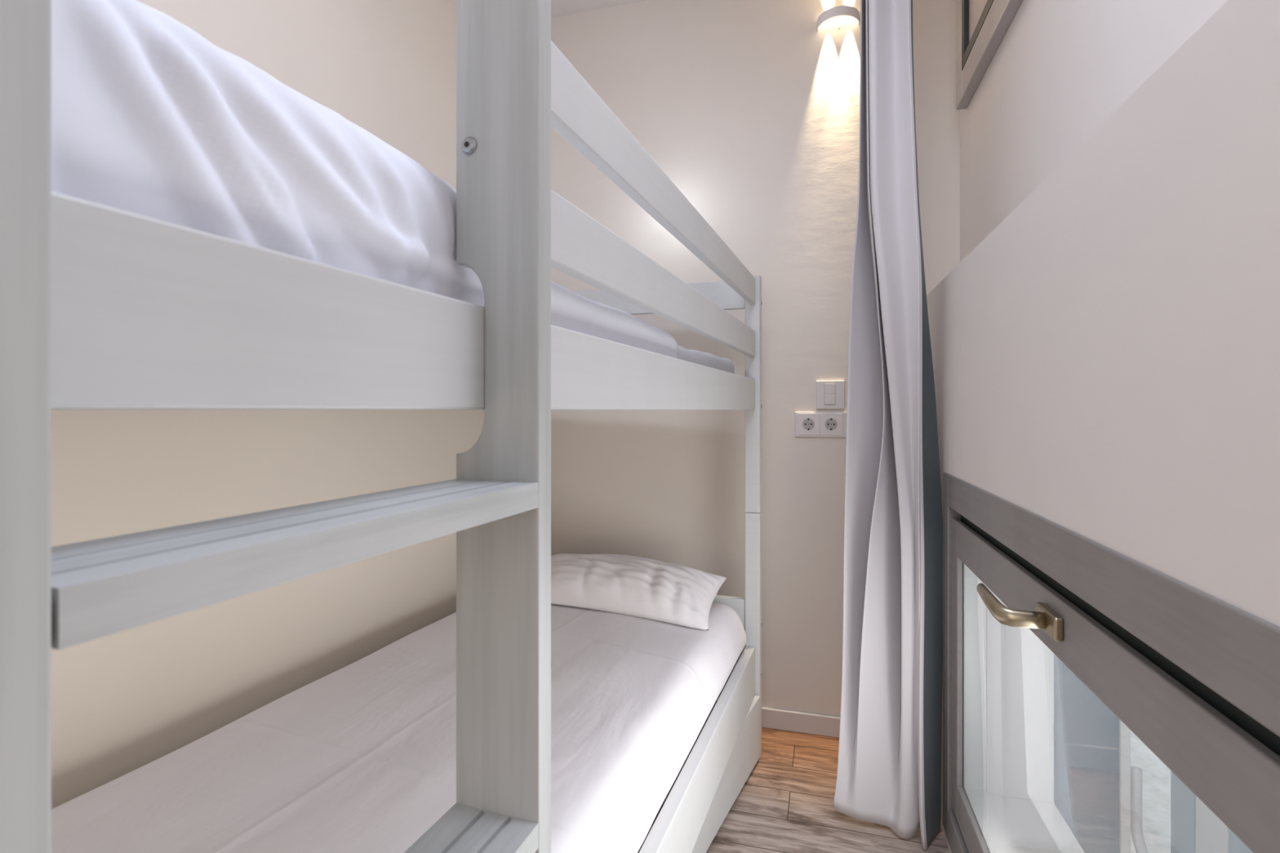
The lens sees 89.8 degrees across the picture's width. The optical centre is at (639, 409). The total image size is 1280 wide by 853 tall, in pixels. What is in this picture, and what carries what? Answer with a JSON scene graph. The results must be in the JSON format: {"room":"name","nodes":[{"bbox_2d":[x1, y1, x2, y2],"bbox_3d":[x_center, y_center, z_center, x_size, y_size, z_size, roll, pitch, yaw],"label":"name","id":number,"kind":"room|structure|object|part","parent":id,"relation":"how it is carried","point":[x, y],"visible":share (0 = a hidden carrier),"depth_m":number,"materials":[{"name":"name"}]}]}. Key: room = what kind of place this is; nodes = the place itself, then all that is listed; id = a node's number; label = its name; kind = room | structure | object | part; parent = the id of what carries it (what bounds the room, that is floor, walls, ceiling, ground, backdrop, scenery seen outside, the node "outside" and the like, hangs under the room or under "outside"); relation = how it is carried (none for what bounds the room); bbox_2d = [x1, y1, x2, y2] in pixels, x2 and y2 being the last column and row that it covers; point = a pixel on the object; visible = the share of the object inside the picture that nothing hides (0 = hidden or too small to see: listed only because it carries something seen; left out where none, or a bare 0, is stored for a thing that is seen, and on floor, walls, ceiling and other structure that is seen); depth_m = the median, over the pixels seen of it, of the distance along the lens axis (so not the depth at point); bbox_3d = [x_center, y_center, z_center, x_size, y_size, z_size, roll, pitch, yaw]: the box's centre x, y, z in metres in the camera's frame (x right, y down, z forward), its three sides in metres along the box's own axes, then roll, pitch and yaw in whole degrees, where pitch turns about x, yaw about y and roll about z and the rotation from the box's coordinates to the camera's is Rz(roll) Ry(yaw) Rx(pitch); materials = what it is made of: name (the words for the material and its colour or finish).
{"room":"bunk bedroom","nodes":[
{"label":"bunk bedroom","id":0,"kind":"room"},
{"bbox_2d":[51,0,484,809],"bbox_3d":[-1.029,-0.194,0.913,0.082,2.537,3.956,0,0,20],"label":"wall","id":1,"kind":"structure","parent":0,"point":[122,702],"depth_m":1.39,"materials":[{"name":"white paint"}]},
{"bbox_2d":[551,0,645,17],"bbox_3d":[-0.134,-1.488,0.534,2.021,0.052,3.840,0,0,20],"label":"ceiling","id":2,"kind":"structure","parent":0,"point":[558,7],"depth_m":2.32,"materials":[{"name":"paint"}]},
{"bbox_2d":[832,0,942,849],"bbox_3d":[0.644,-0.194,1.679,0.262,2.527,0.195,0,0,20],"label":"curtain","id":3,"kind":"object","parent":2,"relation":"hanging from","point":[889,772],"visible":1,"depth_m":1.62,"materials":[{"name":"grey fabric"}]},
{"bbox_2d":[551,0,959,716],"bbox_3d":[0.307,-0.194,2.265,1.634,2.537,0.103,0,0,16],"label":"wall","id":4,"kind":"structure","parent":0,"point":[751,111],"depth_m":2.19,"materials":[{"name":"beige paint"}]},
{"bbox_2d":[761,706,839,737],"bbox_3d":[0.253,1.042,2.220,1.299,0.067,0.012,0,0,16],"label":"baseboard","id":5,"kind":"structure","parent":4,"relation":"attached to","point":[771,718],"depth_m":2.13,"materials":[{"name":"white wood"}]},
{"bbox_2d":[795,412,846,437],"bbox_3d":[0.599,0.049,2.121,0.168,0.084,0.010,0,0,16],"label":"power socket","id":6,"kind":"object","parent":4,"relation":"attached to","point":[815,424],"visible":0.92,"depth_m":2.12,"materials":[{"name":"white plastic"}]},
{"bbox_2d":[816,380,844,408],"bbox_3d":[0.626,-0.049,2.112,0.090,0.094,0.012,0,0,16],"label":"light switch","id":7,"kind":"object","parent":4,"relation":"attached to","point":[830,394],"visible":1,"depth_m":2.11,"materials":[{"name":"white plastic"}]},
{"bbox_2d":[816,5,859,31],"bbox_3d":[0.640,-1.268,2.079,0.136,0.033,0.075,0,0,20],"label":"wall lamp","id":8,"kind":"object","parent":4,"relation":"attached to","point":[839,15],"visible":1,"depth_m":2.07,"materials":[{"name":"white metal"}]},
{"bbox_2d":[818,15,857,27],"bbox_3d":[0.640,-1.268,2.081,0.127,0.007,0.071,0,0,20],"label":"diffuser","id":9,"kind":"object","parent":8,"relation":"attached to","point":[824,20],"depth_m":2.09,"materials":[{"name":"white plastic"}]},
{"bbox_2d":[706,727,949,852],"bbox_3d":[-0.134,1.101,0.534,2.021,0.052,3.840,0,0,20],"label":"floor","id":10,"kind":"structure","parent":0,"point":[785,804],"depth_m":1.70,"materials":[{"name":"brown wood"}]},
{"bbox_2d":[0,0,762,852],"bbox_3d":[-0.334,0.330,1.234,0.914,1.490,1.939,0,0,20],"label":"bunk bed","id":11,"kind":"object","parent":10,"relation":"on","point":[103,307],"visible":0.95,"depth_m":0.48,"materials":[{"name":"white wood"}]},
{"bbox_2d":[51,602,746,852],"bbox_3d":[-0.343,0.671,1.261,0.807,0.209,1.804,0,0,20],"label":"mattress","id":12,"kind":"object","parent":11,"relation":"on","point":[360,757],"visible":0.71,"depth_m":1.08,"materials":[{"name":"white fabric"}]},
{"bbox_2d":[551,553,727,630],"bbox_3d":[-0.083,0.514,1.926,0.648,0.145,0.245,0,0,20],"label":"pillow","id":13,"kind":"object","parent":12,"relation":"on","point":[651,588],"visible":0.85,"depth_m":1.83,"materials":[{"name":"white fabric"}]},
{"bbox_3d":[0.030,-0.047,1.106,0.030,0.094,1.860,0,0,20],"label":"rail","id":14,"kind":"part","parent":11,"relation":"part of","materials":[{"name":"white paint"}]},
{"bbox_2d":[464,141,468,146],"bbox_3d":[-0.157,-0.240,0.580,0.005,0.005,0.001,0,0,20],"label":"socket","id":15,"kind":"object","parent":11,"relation":"attached to","point":[466,143],"depth_m":0.58,"materials":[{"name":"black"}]},
{"bbox_3d":[0.102,-0.203,1.293,0.019,0.079,1.459,0,0,20],"label":"guard rail","id":16,"kind":"part","parent":11,"relation":"part of","materials":[{"name":"white paint"}]},
{"bbox_3d":[0.102,-0.366,1.293,0.019,0.080,1.459,0,0,20],"label":"guard rail","id":17,"kind":"part","parent":11,"relation":"part of","materials":[{"name":"white paint"}]},
{"bbox_3d":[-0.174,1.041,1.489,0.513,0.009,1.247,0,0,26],"label":"drawer","id":18,"kind":"part","parent":11,"relation":"part of","materials":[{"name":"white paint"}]},
{"bbox_3d":[0.030,0.801,1.106,0.030,0.144,1.860,0,0,20],"label":"rail","id":19,"kind":"part","parent":11,"relation":"part of","materials":[{"name":"white paint"}]},
{"bbox_2d":[677,345,734,373],"bbox_3d":[-0.354,-0.099,1.262,0.744,0.116,1.797,0,0,20],"label":"mattress","id":20,"kind":"object","parent":11,"relation":"on","point":[706,359],"visible":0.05,"depth_m":1.63,"materials":[{"name":"white fabric"}]},
{"bbox_2d":[51,0,678,358],"bbox_3d":[-0.458,-0.149,0.895,0.762,0.197,1.096,0,0,20],"label":"duvet","id":21,"kind":"object","parent":20,"relation":"on","point":[152,117],"visible":0.48,"depth_m":0.39,"materials":[{"name":"white fabric"}]},
{"bbox_3d":[0.105,0.976,2.057,0.513,0.146,0.017,0,0,26],"label":"drawer","id":22,"kind":"part","parent":11,"relation":"part of","materials":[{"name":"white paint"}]},
{"bbox_3d":[0.064,0.970,1.367,0.172,0.187,1.334,0,0,20],"label":"drawer","id":23,"kind":"part","parent":11,"relation":"part of","materials":[{"name":"white paint"}]},
{"bbox_3d":[0.353,-0.048,1.999,0.046,0.733,0.039,0,0,20],"label":"post","id":24,"kind":"part","parent":11,"relation":"part of","materials":[{"name":"white paint"}]},
{"bbox_3d":[0.353,0.697,1.999,0.046,0.756,0.039,0,0,20],"label":"post","id":25,"kind":"part","parent":11,"relation":"part of","materials":[{"name":"white paint"}]},
{"bbox_2d":[960,0,1227,262],"bbox_3d":[0.613,-0.897,0.255,0.149,1.131,3.870,0,0,15],"label":"wall","id":26,"kind":"structure","parent":0,"point":[1060,69],"depth_m":1.26,"materials":[{"name":"white paint"}]},
{"bbox_2d":[955,0,1022,109],"bbox_3d":[0.769,-1.164,1.185,0.034,0.527,1.534,0,0,15],"label":"window","id":27,"kind":"structure","parent":26,"relation":"in","point":[981,25],"depth_m":1.73,"materials":[{"name":"grey"}]},
{"bbox_3d":[0.775,-1.164,1.183,0.021,0.329,1.336,0,0,15],"label":"pane","id":28,"kind":"part","parent":27,"relation":"part of","materials":[{"name":"clear glass"}]},
{"bbox_2d":[926,0,1279,852],"bbox_3d":[0.544,0.372,0.273,0.258,1.406,3.870,0,0,15],"label":"wall","id":29,"kind":"structure","parent":0,"point":[1106,358],"depth_m":0.63,"materials":[{"name":"white paint"}]},
{"bbox_2d":[942,471,1279,852],"bbox_3d":[0.640,0.601,0.887,0.274,0.888,1.477,0,0,15],"label":"window","id":30,"kind":"structure","parent":29,"relation":"in","point":[1194,675],"depth_m":0.86,"materials":[{"name":"grey paint"}]},
{"bbox_3d":[0.617,0.612,0.893,0.047,0.678,1.318,0,0,15],"label":"casing","id":31,"kind":"part","parent":30,"relation":"part of","materials":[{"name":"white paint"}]},
{"bbox_3d":[0.533,0.293,0.959,0.056,0.033,0.139,0,0,-10],"label":"lever","id":32,"kind":"part","parent":30,"relation":"part of","materials":[{"name":"brown metal"}]},
{"bbox_3d":[0.574,0.297,0.901,0.012,0.033,0.077,0,0,15],"label":"handle","id":33,"kind":"part","parent":30,"relation":"part of","materials":[{"name":"brown metal"}]},
{"bbox_2d":[1053,653,1130,852],"bbox_3d":[1.025,0.598,1.476,0.163,0.851,0.034,0,0,15],"label":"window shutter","id":34,"kind":"object","parent":30,"relation":"attached to","point":[1092,745],"visible":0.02,"depth_m":1.47,"materials":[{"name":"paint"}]},
{"label":"outside","id":35,"kind":"structure","parent":0,"visible":0},
{"bbox_2d":[1130,730,1170,852],"bbox_3d":[3.484,1.195,2.608,4.197,0.052,8.600,0,0,15],"label":"ground","id":36,"kind":"structure","parent":35,"point":[1156,775],"depth_m":1.94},
{"bbox_2d":[1130,765,1148,852],"bbox_3d":[1.103,0.990,1.379,0.022,0.355,0.177,0,0,15],"label":"rail","id":37,"kind":"object","parent":36,"relation":"on","point":[1136,830],"visible":0.97,"depth_m":1.44,"materials":[{"name":"white metal"}]},
{"bbox_2d":[1170,770,1253,852],"bbox_3d":[1.221,0.778,1.277,0.022,0.783,0.568,0,0,15],"label":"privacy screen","id":38,"kind":"object","parent":36,"relation":"on","point":[1194,828],"visible":0.02,"depth_m":1.46,"materials":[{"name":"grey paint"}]}
]}

